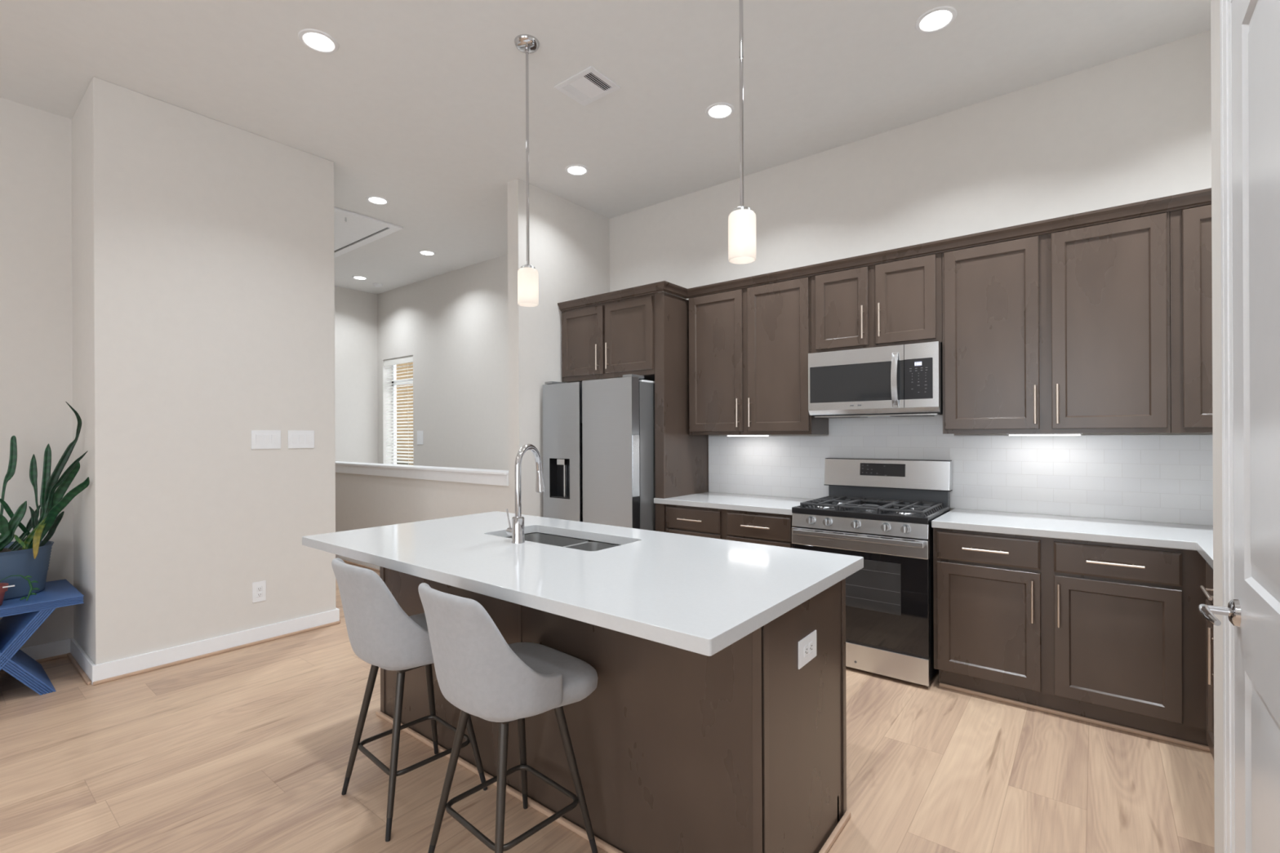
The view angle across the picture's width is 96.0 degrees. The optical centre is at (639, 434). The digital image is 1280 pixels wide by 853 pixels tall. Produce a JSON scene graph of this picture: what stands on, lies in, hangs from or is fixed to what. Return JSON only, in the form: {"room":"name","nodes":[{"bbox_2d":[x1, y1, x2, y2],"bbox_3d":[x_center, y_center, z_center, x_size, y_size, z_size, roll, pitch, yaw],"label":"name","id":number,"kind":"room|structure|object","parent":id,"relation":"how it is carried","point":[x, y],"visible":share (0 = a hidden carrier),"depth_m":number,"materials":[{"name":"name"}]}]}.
{"room":"kitchen","nodes":[
{"label":"kitchen","id":0,"kind":"room"},
{"bbox_2d":[0,97,73,648],"bbox_3d":[-5.347,-0.301,1.608,0.120,3.420,5.390,0,0,38],"label":"wall","id":1,"kind":"structure","parent":0,"point":[36,323],"depth_m":3.56,"materials":[{"name":"paint"}]},
{"bbox_2d":[0,653,68,671],"bbox_3d":[-5.231,1.399,1.607,0.018,0.019,5.224,0,0,38],"label":"trim","id":2,"kind":"structure","parent":1,"relation":"attached to","point":[55,657],"depth_m":3.58,"materials":[{"name":"brown wood"}]},
{"bbox_2d":[19,638,70,660],"bbox_3d":[-5.245,1.356,1.618,0.016,0.105,5.224,0,0,38],"label":"baseboard","id":3,"kind":"structure","parent":1,"relation":"attached to","point":[62,646],"depth_m":3.58,"materials":[{"name":"white paint"}]},
{"bbox_2d":[71,76,335,664],"bbox_3d":[-2.990,-0.311,4.015,0.830,3.420,1.310,0,0,38],"label":"wall","id":4,"kind":"structure","parent":0,"point":[203,251],"depth_m":3.61,"materials":[{"name":"paint"}]},
{"bbox_2d":[70,637,95,684],"bbox_3d":[-3.347,1.348,3.458,0.710,0.105,0.016,0,0,38],"label":"baseboard","id":5,"kind":"structure","parent":4,"relation":"attached to","point":[77,651],"depth_m":3.43,"materials":[{"name":"white paint"}]},
{"bbox_2d":[66,653,91,684],"bbox_3d":[-3.358,1.391,3.445,0.710,0.019,0.018,0,0,38],"label":"trim","id":6,"kind":"structure","parent":5,"relation":"attached to","point":[69,655],"depth_m":3.40,"materials":[{"name":"brown wood"}]},
{"bbox_2d":[91,608,339,683],"bbox_3d":[-2.651,1.345,3.753,0.016,0.105,1.343,0,0,38],"label":"baseboard","id":7,"kind":"structure","parent":4,"relation":"attached to","point":[140,662],"depth_m":3.64,"materials":[{"name":"white paint"}]},
{"bbox_2d":[92,621,340,685],"bbox_3d":[-2.638,1.387,3.742,0.018,0.019,1.343,0,0,38],"label":"trim","id":8,"kind":"structure","parent":4,"relation":"attached to","point":[211,654],"depth_m":3.62,"materials":[{"name":"brown wood"}]},
{"bbox_2d":[252,580,266,603],"bbox_3d":[-2.560,1.055,3.876,0.008,0.135,0.080,0,0,38],"label":"wall outlet","id":9,"kind":"object","parent":4,"relation":"attached to","point":[259,588],"visible":1,"depth_m":3.87,"materials":[{"name":"white plastic"}]},
{"bbox_2d":[256,586,262,591],"bbox_3d":[-2.559,1.035,3.875,0.004,0.029,0.033,0,0,38],"label":"receptacle","id":10,"kind":"object","parent":9,"relation":"attached to","point":[259,588],"depth_m":3.87,"materials":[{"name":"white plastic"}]},
{"bbox_2d":[256,591,262,597],"bbox_3d":[-2.559,1.074,3.875,0.004,0.029,0.033,0,0,38],"label":"receptacle","id":11,"kind":"object","parent":9,"relation":"attached to","point":[259,594],"depth_m":3.87,"materials":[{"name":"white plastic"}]},
{"bbox_2d":[251,430,280,448],"bbox_3d":[-2.535,0.033,3.911,0.010,0.126,0.178,0,0,38],"label":"light switch","id":12,"kind":"object","parent":4,"relation":"attached to","point":[260,439],"visible":1,"depth_m":3.91,"materials":[{"name":"white plastic"}]},
{"bbox_2d":[288,430,314,448],"bbox_3d":[-2.399,0.032,4.084,0.010,0.126,0.172,0,0,38],"label":"light switch","id":13,"kind":"object","parent":4,"relation":"attached to","point":[296,438],"visible":1,"depth_m":4.08,"materials":[{"name":"white plastic"}]},
{"bbox_2d":[334,285,377,463],"bbox_3d":[-4.881,0.447,6.985,0.175,4.920,3.900,0,0,38],"label":"wall","id":14,"kind":"structure","parent":0,"point":[356,366],"depth_m":8.02,"materials":[{"name":"paint"}]},
{"bbox_2d":[335,472,508,532],"bbox_3d":[-2.728,1.655,6.042,4.363,2.485,0.115,0,0,38],"label":"wall","id":15,"kind":"structure","parent":0,"point":[362,501],"depth_m":5.64,"materials":[{"name":"paint"}]},
{"bbox_2d":[335,461,508,485],"bbox_3d":[-2.735,0.363,6.040,4.363,0.112,0.180,0,0,38],"label":"half wall cap","id":16,"kind":"object","parent":15,"relation":"on","point":[478,476],"visible":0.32,"depth_m":5.33,"materials":[{"name":"white paint"}]},
{"bbox_2d":[377,253,508,470],"bbox_3d":[-1.947,0.434,6.947,4.475,4.920,0.180,0,0,38],"label":"wall","id":17,"kind":"structure","parent":0,"point":[453,325],"depth_m":7.11,"materials":[{"name":"paint"}]},
{"bbox_2d":[391,362,413,465],"bbox_3d":[-3.288,-0.253,7.983,0.850,1.625,0.205,0,0,38],"label":"window","id":18,"kind":"structure","parent":17,"relation":"in","point":[408,363],"depth_m":8.13,"materials":[{"name":"white paint"}]},
{"bbox_2d":[383,355,413,465],"bbox_3d":[-3.303,-0.276,7.964,0.778,1.572,0.073,0,0,38],"label":"window blind","id":19,"kind":"object","parent":18,"relation":"attached to","point":[410,358],"visible":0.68,"depth_m":7.98,"materials":[{"name":"white plastic"}]},
{"bbox_2d":[417,431,422,444],"bbox_3d":[-2.892,0.036,7.572,0.140,0.180,0.010,0,0,38],"label":"light switch","id":20,"kind":"object","parent":17,"relation":"attached to","point":[420,433],"visible":1,"depth_m":7.57,"materials":[{"name":"white plastic"}]},
{"bbox_2d":[506,178,609,516],"bbox_3d":[-0.633,-0.322,5.080,0.132,3.420,1.215,0,0,38],"label":"wall","id":21,"kind":"structure","parent":0,"point":[569,242],"depth_m":4.73,"materials":[{"name":"paint"}]},
{"bbox_2d":[0,0,1210,293],"bbox_3d":[-2.800,-2.082,1.952,9.800,0.120,9.200,0,0,38],"label":"ceiling","id":22,"kind":"structure","parent":0,"point":[420,105],"depth_m":3.25,"materials":[{"name":"paint"}]},
{"bbox_2d":[297,28,338,53],"bbox_3d":[-1.653,-2.024,2.967,0.184,0.007,0.184,0,0,38],"label":"recessed light","id":23,"kind":"object","parent":22,"relation":"in","point":[316,40],"visible":1,"depth_m":2.96,"materials":[{"name":"white plastic"}]},
{"bbox_2d":[351,275,367,279],"bbox_3d":[-3.595,-2.015,7.396,0.184,0.007,0.184,0,0,38],"label":"recessed light","id":24,"kind":"object","parent":22,"relation":"in","point":[360,277],"visible":1,"depth_m":7.39,"materials":[{"name":"white plastic"}]},
{"bbox_2d":[333,206,403,257],"bbox_3d":[-3.155,-1.998,5.800,1.570,0.044,0.755,0,0,38],"label":"attic hatch","id":25,"kind":"object","parent":22,"relation":"attached to","point":[352,230],"visible":0.33,"depth_m":5.66,"materials":[{"name":"white paint"}]},
{"bbox_2d":[365,195,389,204],"bbox_3d":[-2.263,-2.021,4.969,0.184,0.007,0.184,0,0,38],"label":"recessed light","id":26,"kind":"object","parent":22,"relation":"in","point":[378,200],"visible":1,"depth_m":4.96,"materials":[{"name":"white plastic"}]},
{"bbox_2d":[372,282,382,287],"bbox_3d":[-3.509,-2.001,7.714,0.130,0.037,0.130,0,0,38],"label":"smoke detector","id":27,"kind":"object","parent":22,"relation":"attached to","point":[376,285],"visible":1,"depth_m":7.68,"materials":[{"name":"white plastic"}]},
{"bbox_2d":[417,249,435,255],"bbox_3d":[-2.366,-2.021,6.402,0.184,0.007,0.184,0,0,38],"label":"recessed light","id":28,"kind":"object","parent":22,"relation":"in","point":[424,252],"visible":1,"depth_m":6.38,"materials":[{"name":"white plastic"}]},
{"bbox_2d":[514,34,539,306],"bbox_3d":[-0.583,-1.353,2.987,0.130,1.358,0.130,0,0,38],"label":"pendant light","id":29,"kind":"object","parent":22,"relation":"hanging from","point":[527,274],"visible":1,"depth_m":2.97,"materials":[{"name":"white glass"}]},
{"bbox_2d":[564,164,589,175],"bbox_3d":[-0.483,-2.029,4.419,0.184,0.007,0.184,0,0,38],"label":"recessed light","id":30,"kind":"object","parent":22,"relation":"in","point":[574,169],"visible":1,"depth_m":4.41,"materials":[{"name":"white plastic"}]},
{"bbox_2d":[554,66,620,106],"bbox_3d":[-0.308,-2.028,3.363,0.296,0.012,0.251,0,0,38],"label":"ceiling vent","id":31,"kind":"object","parent":22,"relation":"in","point":[588,86],"visible":1,"depth_m":3.35,"materials":[{"name":"white plastic"}]},
{"bbox_2d":[705,102,734,119],"bbox_3d":[0.503,-2.034,3.622,0.184,0.007,0.184,0,0,38],"label":"recessed light","id":32,"kind":"object","parent":22,"relation":"in","point":[721,110],"visible":1,"depth_m":3.61,"materials":[{"name":"white plastic"}]},
{"bbox_2d":[728,0,755,264],"bbox_3d":[0.394,-1.358,2.240,0.130,1.358,0.130,0,0,38],"label":"pendant light","id":33,"kind":"object","parent":22,"relation":"hanging from","point":[742,220],"visible":1,"depth_m":2.21,"materials":[{"name":"white glass"}]},
{"bbox_2d":[915,5,956,33],"bbox_3d":[1.454,-2.038,2.833,0.184,0.007,0.184,0,0,38],"label":"recessed light","id":34,"kind":"object","parent":22,"relation":"in","point":[936,19],"visible":1,"depth_m":2.82,"materials":[{"name":"white plastic"}]},
{"bbox_2d":[0,562,1214,852],"bbox_3d":[-2.831,1.448,1.893,9.700,0.100,8.950,0,0,38],"label":"floor","id":35,"kind":"structure","parent":0,"point":[247,749],"depth_m":2.35,"materials":[{"name":"brown wood"}]},
{"bbox_2d":[0,579,84,695],"bbox_3d":[-3.544,1.151,3.173,0.605,0.500,0.620,0,0,38],"label":"side table","id":36,"kind":"object","parent":35,"relation":"on","point":[20,619],"visible":0.86,"depth_m":3.11,"materials":[{"name":"blue paint"}]},
{"bbox_2d":[0,574,39,605],"bbox_3d":[-3.376,0.818,3.054,0.154,0.165,0.267,0,0,38],"label":"potted plant","id":37,"kind":"object","parent":36,"relation":"on","point":[3,586],"visible":1,"depth_m":3.08,"materials":[{"name":"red plant"}]},
{"bbox_2d":[0,401,89,600],"bbox_3d":[-3.501,0.355,3.284,0.684,1.091,0.448,0,0,-26],"label":"snake plant","id":38,"kind":"object","parent":36,"relation":"on","point":[30,555],"visible":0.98,"depth_m":3.29,"materials":[{"name":"green plant"}]},
{"bbox_2d":[331,558,487,841],"bbox_3d":[-0.895,0.922,2.226,0.468,0.938,0.512,0,0,42],"label":"bar stool","id":39,"kind":"object","parent":35,"relation":"on","point":[380,633],"visible":0.89,"depth_m":2.03,"materials":[{"name":"grey fabric"}]},
{"bbox_2d":[417,582,598,852],"bbox_3d":[-0.433,0.920,1.855,0.468,0.938,0.512,0,0,42],"label":"bar stool","id":40,"kind":"object","parent":35,"relation":"on","point":[487,677],"visible":1,"depth_m":1.69,"materials":[{"name":"grey fabric"}]},
{"bbox_2d":[542,373,655,530],"bbox_3d":[-0.165,0.475,4.741,0.943,1.822,0.830,0,0,38],"label":"refrigerator","id":41,"kind":"object","parent":35,"relation":"on","point":[598,435],"visible":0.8,"depth_m":4.33,"materials":[{"name":"grey metal"}]},
{"bbox_2d":[375,532,850,852],"bbox_3d":[-0.272,0.950,2.482,2.116,0.872,0.699,0,0,38],"label":"kitchen island","id":42,"kind":"object","parent":35,"relation":"on","point":[740,748],"depth_m":1.85,"materials":[{"name":"brown wood"}]},
{"bbox_2d":[302,511,863,656],"bbox_3d":[-0.368,0.493,2.460,2.238,0.041,1.124,0,0,38],"label":"island countertop","id":43,"kind":"structure","parent":42,"relation":"on","point":[697,594],"depth_m":2.01,"materials":[{"name":"white stone"}]},
{"bbox_2d":[506,444,545,543],"bbox_3d":[-0.510,0.257,2.629,0.130,0.433,0.235,0,0,38],"label":"kitchen faucet","id":44,"kind":"object","parent":43,"relation":"on","point":[517,531],"visible":1,"depth_m":2.53,"materials":[{"name":"silver metal"}]},
{"bbox_2d":[506,533,620,551],"bbox_3d":[-0.372,0.615,2.688,0.760,0.196,0.372,0,0,38],"label":"sink","id":45,"kind":"object","parent":43,"relation":"in","point":[542,538],"visible":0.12,"depth_m":2.90,"materials":[{"name":"metal"}]},
{"bbox_2d":[797,630,816,669],"bbox_3d":[0.533,0.680,1.827,0.008,0.085,0.142,0,0,38],"label":"island outlet","id":46,"kind":"object","parent":42,"relation":"attached to","point":[807,645],"visible":1,"depth_m":1.82,"materials":[{"name":"white plastic"}]},
{"bbox_2d":[804,644,808,657],"bbox_3d":[0.522,0.680,1.811,0.004,0.033,0.029,0,0,38],"label":"receptacle","id":47,"kind":"object","parent":46,"relation":"attached to","point":[806,646],"depth_m":1.81,"materials":[{"name":"white plastic"}]},
{"bbox_2d":[808,641,813,653],"bbox_3d":[0.546,0.679,1.842,0.004,0.033,0.029,0,0,38],"label":"receptacle","id":48,"kind":"object","parent":46,"relation":"attached to","point":[811,643],"depth_m":1.84,"materials":[{"name":"white plastic"}]},
{"bbox_2d":[654,292,708,532],"bbox_3d":[0.339,0.162,4.533,0.082,2.443,0.626,0,0,38],"label":"panel","id":49,"kind":"object","parent":35,"relation":"on","point":[681,458],"visible":0.55,"depth_m":4.36,"materials":[{"name":"brown wood"}]},
{"bbox_2d":[665,504,793,547],"bbox_3d":[0.757,0.945,4.176,1.007,0.874,0.671,0,0,38],"label":"base cabinet","id":50,"kind":"object","parent":35,"relation":"on","point":[762,528],"visible":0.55,"depth_m":3.91,"materials":[{"name":"brown wood"}]},
{"bbox_2d":[653,492,814,515],"bbox_3d":[0.727,0.487,4.202,1.090,0.038,0.642,0,0,38],"label":"countertop","id":51,"kind":"structure","parent":50,"relation":"on","point":[740,502],"depth_m":4.08,"materials":[{"name":"white stone"}]},
{"bbox_2d":[791,457,952,686],"bbox_3d":[1.433,0.771,3.586,0.790,1.216,0.712,0,0,38],"label":"gas range","id":52,"kind":"object","parent":35,"relation":"on","point":[882,512],"visible":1,"depth_m":3.32,"materials":[{"name":"silver metal"}]},
{"bbox_2d":[791,495,950,524],"bbox_3d":[1.435,0.450,3.582,0.776,0.067,0.603,0,0,38],"label":"cooktop","id":53,"kind":"object","parent":52,"relation":"in","point":[877,509],"depth_m":3.47,"materials":[{"name":"black metal"}]},
{"bbox_2d":[933,527,1208,746],"bbox_3d":[2.207,0.938,3.030,1.094,0.874,0.671,0,0,38],"label":"base cabinet","id":54,"kind":"object","parent":35,"relation":"on","point":[1114,633],"visible":0.99,"depth_m":2.76,"materials":[{"name":"brown wood"}]},
{"bbox_2d":[938,682,1210,751],"bbox_3d":[0.965,1.371,2.881,2.890,0.020,1.290,0,0,38],"label":"baseboard","id":55,"kind":"structure","parent":54,"relation":"attached to","point":[1147,734],"depth_m":2.77,"materials":[{"name":"brown wood"}]},
{"bbox_2d":[1200,561,1213,759],"bbox_3d":[2.269,0.938,1.820,0.661,0.874,1.260,0,0,38],"label":"base cabinet","id":56,"kind":"object","parent":35,"relation":"on","point":[1208,591],"visible":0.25,"depth_m":2.31,"materials":[{"name":"brown wood"}]},
{"bbox_2d":[931,508,1213,568],"bbox_3d":[2.056,0.481,2.373,1.678,0.038,1.864,0,0,38],"label":"countertop","id":57,"kind":"structure","parent":56,"relation":"on","point":[1199,538],"depth_m":2.87,"materials":[{"name":"white stone"}]},
{"bbox_2d":[609,30,1213,525],"bbox_3d":[1.590,-0.332,4.012,4.680,3.420,0.132,0,0,38],"label":"wall","id":58,"kind":"structure","parent":0,"point":[1136,127],"depth_m":3.53,"materials":[{"name":"paint"}]},
{"bbox_2d":[561,293,654,382],"bbox_3d":[-0.105,-0.764,4.843,0.988,0.620,0.684,0,0,38],"label":"upper cabinet","id":59,"kind":"object","parent":58,"relation":"attached to","point":[614,339],"visible":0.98,"depth_m":4.57,"materials":[{"name":"brown wood"}]},
{"bbox_2d":[557,187,1211,311],"bbox_3d":[1.194,-1.095,3.611,4.556,0.062,0.348,0,0,38],"label":"crown molding","id":60,"kind":"structure","parent":59,"relation":"attached to","point":[1201,197],"depth_m":3.38,"materials":[{"name":"brown wood"}]},
{"bbox_2d":[688,276,828,435],"bbox_3d":[0.849,-0.540,4.280,0.981,1.077,0.386,0,0,38],"label":"upper cabinet","id":61,"kind":"object","parent":58,"relation":"attached to","point":[749,348],"visible":0.97,"depth_m":4.12,"materials":[{"name":"brown wood"}]},
{"bbox_2d":[725,434,770,436],"bbox_3d":[0.809,0.004,4.332,0.339,0.012,0.060,0,0,38],"label":"light","id":62,"kind":"object","parent":61,"relation":"attached to","point":[757,434],"visible":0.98,"depth_m":4.32,"materials":[{"name":"white plastic"}]},
{"bbox_2d":[727,435,768,436],"bbox_3d":[0.809,0.007,4.332,0.323,0.006,0.044,0,0,38],"label":"diffuser","id":63,"kind":"object","parent":62,"relation":"attached to","point":[727,435],"depth_m":4.33,"materials":[{"name":"white plastic"}]},
{"bbox_2d":[811,253,942,353],"bbox_3d":[1.543,-0.813,3.730,0.790,0.538,0.386,0,0,38],"label":"upper cabinet","id":64,"kind":"object","parent":58,"relation":"attached to","point":[900,302],"visible":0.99,"depth_m":3.57,"materials":[{"name":"brown wood"}]},
{"bbox_2d":[808,341,942,418],"bbox_3d":[1.522,-0.327,3.691,0.776,0.427,0.452,0,0,38],"label":"microwave","id":65,"kind":"object","parent":64,"relation":"attached to","point":[902,380],"visible":0.98,"depth_m":3.52,"materials":[{"name":"silver metal"}]},
{"bbox_2d":[942,212,1170,434],"bbox_3d":[2.242,-0.547,3.178,0.985,1.077,0.386,0,0,38],"label":"upper cabinet","id":66,"kind":"object","parent":58,"relation":"attached to","point":[1068,331],"visible":1,"depth_m":3.01,"materials":[{"name":"brown wood"}]},
{"bbox_2d":[1007,433,1082,435],"bbox_3d":[2.242,-0.002,3.199,0.340,0.012,0.060,0,0,38],"label":"light","id":67,"kind":"object","parent":66,"relation":"attached to","point":[1010,434],"visible":0.98,"depth_m":3.18,"materials":[{"name":"white plastic"}]},
{"bbox_2d":[1008,434,1080,435],"bbox_3d":[2.242,0.001,3.199,0.324,0.006,0.044,0,0,38],"label":"diffuser","id":68,"kind":"object","parent":67,"relation":"attached to","point":[1009,434],"depth_m":3.18,"materials":[{"name":"white plastic"}]},
{"bbox_2d":[1169,204,1212,432],"bbox_3d":[2.914,-0.550,2.671,0.694,1.077,0.348,0,0,38],"label":"upper cabinet","id":69,"kind":"object","parent":58,"relation":"attached to","point":[1190,228],"visible":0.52,"depth_m":2.71,"materials":[{"name":"brown wood"}]},
{"bbox_2d":[1210,0,1223,852],"bbox_3d":[1.465,-0.332,0.485,1.200,3.420,1.820,0,0,38],"label":"wall","id":70,"kind":"structure","parent":0,"point":[1215,4],"depth_m":1.51,"materials":[{"name":"paint"}]},
{"bbox_2d":[1219,0,1235,852],"bbox_3d":[1.148,0.144,0.958,0.130,2.471,1.028,0,0,38],"label":"door frame","id":71,"kind":"structure","parent":70,"relation":"attached to","point":[1224,5],"depth_m":1.35,"materials":[{"name":"white paint"}]},
{"bbox_2d":[1197,0,1279,852],"bbox_3d":[1.089,0.195,1.005,0.102,2.354,0.812,0,0,38],"label":"door","id":72,"kind":"structure","parent":70,"relation":"in","point":[1254,612],"depth_m":1.13,"materials":[{"name":"white paint"}]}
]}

